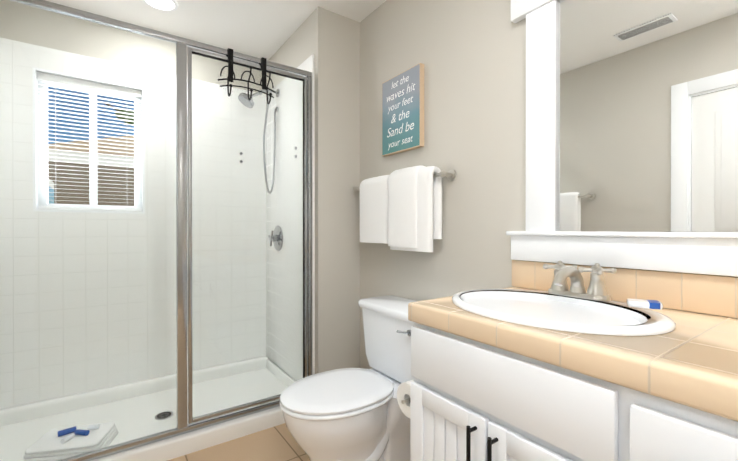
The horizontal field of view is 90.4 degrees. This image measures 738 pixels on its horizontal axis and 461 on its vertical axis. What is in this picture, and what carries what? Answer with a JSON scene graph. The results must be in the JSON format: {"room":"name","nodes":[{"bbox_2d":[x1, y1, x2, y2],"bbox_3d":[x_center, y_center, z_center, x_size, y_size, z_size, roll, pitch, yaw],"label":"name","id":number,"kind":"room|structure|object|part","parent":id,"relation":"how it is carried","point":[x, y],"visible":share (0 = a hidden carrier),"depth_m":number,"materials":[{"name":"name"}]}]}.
{"room":"bathroom","nodes":[
{"label":"bathroom","id":0,"kind":"room"},
{"bbox_2d":[0,0,266,93],"bbox_3d":[-1.491,-0.122,2.528,1.565,2.440,0.140,0,0,-35],"label":"wall","id":1,"kind":"structure","parent":0,"point":[47,29],"depth_m":2.31,"materials":[{"name":"grey paint"}]},
{"bbox_2d":[33,67,144,213],"bbox_3d":[-1.755,-0.526,2.333,0.550,0.830,0.155,0,0,-35],"label":"window","id":2,"kind":"structure","parent":1,"relation":"in","point":[41,175],"depth_m":2.31,"materials":[{"name":"white"}]},
{"bbox_2d":[37,72,141,210],"bbox_3d":[-1.738,-0.527,2.309,0.518,0.800,0.043,0,0,-35],"label":"window blind","id":3,"kind":"object","parent":2,"relation":"attached to","point":[75,83],"depth_m":2.29,"materials":[{"name":"white plastic"}]},
{"bbox_3d":[-1.774,-0.527,2.361,0.446,0.726,0.004,0,0,-35],"label":"window glass pane","id":4,"kind":"part","parent":2,"relation":"part of","materials":[{"name":"clear glass"}]},
{"bbox_2d":[0,38,265,408],"bbox_3d":[-1.446,-0.007,2.465,1.535,2.130,0.015,0,0,-35],"label":"tiled wall","id":5,"kind":"structure","parent":1,"relation":"attached to","point":[61,335],"depth_m":2.39,"materials":[{"name":"white tile"}]},
{"bbox_2d":[45,0,385,59],"bbox_3d":[-0.359,-1.387,1.167,2.105,0.100,3.660,0,0,-35],"label":"ceiling","id":6,"kind":"structure","parent":0,"point":[266,29],"depth_m":2.30,"materials":[{"name":"white paint"}]},
{"bbox_2d":[143,0,177,10],"bbox_3d":[-1.219,-1.335,2.140,0.190,0.009,0.190,0,0,-35],"label":"recessed light","id":7,"kind":"object","parent":6,"relation":"in","point":[166,5],"visible":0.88,"depth_m":2.16,"materials":[{"name":"white plastic"}]},
{"bbox_2d":[168,423,309,460],"bbox_3d":[-0.359,1.153,1.177,2.105,0.100,3.660,0,0,-35],"label":"floor","id":8,"kind":"structure","parent":0,"point":[277,443],"depth_m":1.83,"materials":[{"name":"tile"}]},
{"bbox_2d":[0,356,294,460],"bbox_3d":[-1.196,1.057,2.112,1.531,0.145,0.853,0,0,-35],"label":"shower pan","id":9,"kind":"object","parent":8,"relation":"on","point":[187,443],"visible":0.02,"depth_m":2.11,"materials":[{"name":"white plastic"}]},
{"bbox_2d":[22,422,117,460],"bbox_3d":[-1.441,1.018,1.786,0.314,0.092,0.234,0,0,-13],"label":"folded towel","id":10,"kind":"object","parent":9,"relation":"on","point":[73,444],"depth_m":1.74,"materials":[{"name":"white fabric"}]},
{"bbox_2d":[0,0,311,460],"bbox_3d":[-0.960,0.026,1.770,1.529,1.976,0.110,0,0,-35],"label":"shower door","id":11,"kind":"structure","parent":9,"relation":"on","point":[186,49],"depth_m":1.83,"materials":[{"name":"clear glass"}]},
{"bbox_3d":[-0.645,0.025,2.034,0.616,1.857,0.006,0,0,-35],"label":"shower glass door","id":12,"kind":"part","parent":11,"relation":"part of","materials":[{"name":"clear glass"}]},
{"bbox_2d":[279,295,415,460],"bbox_3d":[-0.037,0.732,1.657,0.744,0.738,0.500,0,0,-35],"label":"toilet","id":13,"kind":"object","parent":8,"relation":"on","point":[349,414],"visible":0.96,"depth_m":1.57,"materials":[{"name":"white ceramic"}]},
{"bbox_3d":[-0.140,0.694,1.585,0.494,0.040,0.392,0,0,-35],"label":"seat","id":14,"kind":"part","parent":13,"relation":"part of","materials":[{"name":"white plastic"}]},
{"bbox_3d":[0.167,0.532,1.798,0.247,0.338,0.500,0,0,-35],"label":"tank","id":15,"kind":"part","parent":13,"relation":"part of","materials":[{"name":"white ceramic"}]},
{"bbox_2d":[397,316,737,460],"bbox_3d":[0.688,0.693,0.788,0.590,0.822,1.487,0,0,-35],"label":"bathroom vanity","id":16,"kind":"object","parent":8,"relation":"on","point":[468,398],"depth_m":0.80,"materials":[{"name":"white wood"}]},
{"bbox_2d":[408,300,737,415],"bbox_3d":[0.737,0.253,0.744,0.558,0.058,1.362,0,0,-35],"label":"countertop","id":17,"kind":"structure","parent":16,"relation":"on","point":[698,361],"depth_m":0.70,"materials":[{"name":"beige tile"}]},
{"bbox_2d":[425,276,704,351],"bbox_3d":[0.506,0.271,1.049,0.454,0.164,0.578,0,0,-35],"label":"sink","id":18,"kind":"object","parent":17,"relation":"in","point":[599,317],"depth_m":0.99,"materials":[{"name":"white ceramic"}]},
{"bbox_2d":[545,261,612,291],"bbox_3d":[0.616,0.157,1.125,0.160,0.100,0.183,0,0,-35],"label":"faucet","id":19,"kind":"object","parent":17,"relation":"on","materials":[{"name":"silver metal"}]},
{"bbox_2d":[267,7,359,373],"bbox_3d":[-0.434,-0.123,2.645,0.300,2.440,0.880,0,0,-35],"label":"wall","id":20,"kind":"structure","parent":0,"point":[329,40],"depth_m":2.28,"materials":[{"name":"grey paint"}]},
{"bbox_2d":[266,54,314,381],"bbox_3d":[-0.576,-0.007,2.573,0.015,2.130,0.835,0,0,-35],"label":"tiled wall","id":21,"kind":"structure","parent":20,"relation":"attached to","point":[289,284],"depth_m":2.54,"materials":[{"name":"white tile"}]},
{"bbox_2d":[238,89,296,250],"bbox_3d":[-0.760,-0.441,2.570,0.287,1.182,0.594,0,0,-35],"label":"shower head","id":22,"kind":"object","parent":21,"relation":"attached to","point":[242,97],"depth_m":2.63},
{"bbox_2d":[360,0,737,368],"bbox_3d":[0.455,-0.119,1.741,0.120,2.440,3.660,0,0,-35],"label":"wall","id":23,"kind":"structure","parent":0,"point":[470,55],"depth_m":1.70,"materials":[{"name":"grey paint"}]},
{"bbox_2d":[382,63,423,156],"bbox_3d":[0.178,-0.640,1.997,0.031,0.420,0.320,0,0,-35],"label":"sign","id":24,"kind":"object","parent":23,"relation":"attached to","point":[402,111],"visible":1,"depth_m":1.96,"materials":[{"name":"teal wood"}]},
{"bbox_2d":[353,165,456,251],"bbox_3d":[0.129,-0.112,1.989,0.127,0.424,0.788,0,0,-35],"label":"towel rail","id":25,"kind":"object","parent":23,"relation":"attached to","point":[400,209],"visible":1,"depth_m":1.81,"materials":[{"name":"white fabric"}]},
{"bbox_2d":[360,175,389,243],"bbox_3d":[0.051,-0.119,2.099,0.095,0.378,0.270,0,0,-35],"label":"towel","id":26,"kind":"object","parent":25,"relation":"hanging from","point":[373,191],"depth_m":2.05,"materials":[{"name":"white fabric"}]},
{"bbox_2d":[390,166,441,251],"bbox_3d":[0.230,-0.104,1.843,0.099,0.410,0.305,0,0,-35],"label":"towel","id":27,"kind":"object","parent":25,"relation":"hanging from","point":[415,191],"depth_m":1.76,"materials":[{"name":"white fabric"}]},
{"bbox_2d":[506,0,737,276],"bbox_3d":[0.944,-0.442,0.890,0.048,1.117,1.367,0,0,-35],"label":"mirror","id":28,"kind":"object","parent":23,"relation":"attached to","point":[631,115],"visible":1,"depth_m":1.12,"materials":[{"name":"white"}]},
{"bbox_2d":[558,0,737,231],"bbox_3d":[0.969,-0.406,0.889,0.006,0.819,1.025,0,0,-35],"label":"mirror glass","id":29,"kind":"object","parent":28,"relation":"attached to","point":[648,89],"depth_m":1.09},
{"bbox_2d":[512,260,737,317],"bbox_3d":[0.960,0.171,0.900,0.013,0.104,1.361,0,0,-35],"label":"backsplash","id":30,"kind":"structure","parent":23,"relation":"attached to","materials":[{"name":"tile"}]},
{"label":"outside","id":31,"kind":"structure","parent":0,"visible":0},
{"bbox_2d":[48,136,133,205],"bbox_3d":[-2.378,-0.703,9.258,8.640,3.550,6.750,0,0,-35],"label":"house","id":32,"kind":"structure","parent":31,"point":[74,197],"depth_m":4.72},
{"bbox_2d":[104,103,133,123],"bbox_3d":[-2.519,-0.742,4.240,0.884,3.670,0.609,0,0,-35],"label":"tree","id":33,"kind":"object","parent":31,"point":[125,118],"depth_m":4.05,"materials":[{"name":"green plant"}]}
]}

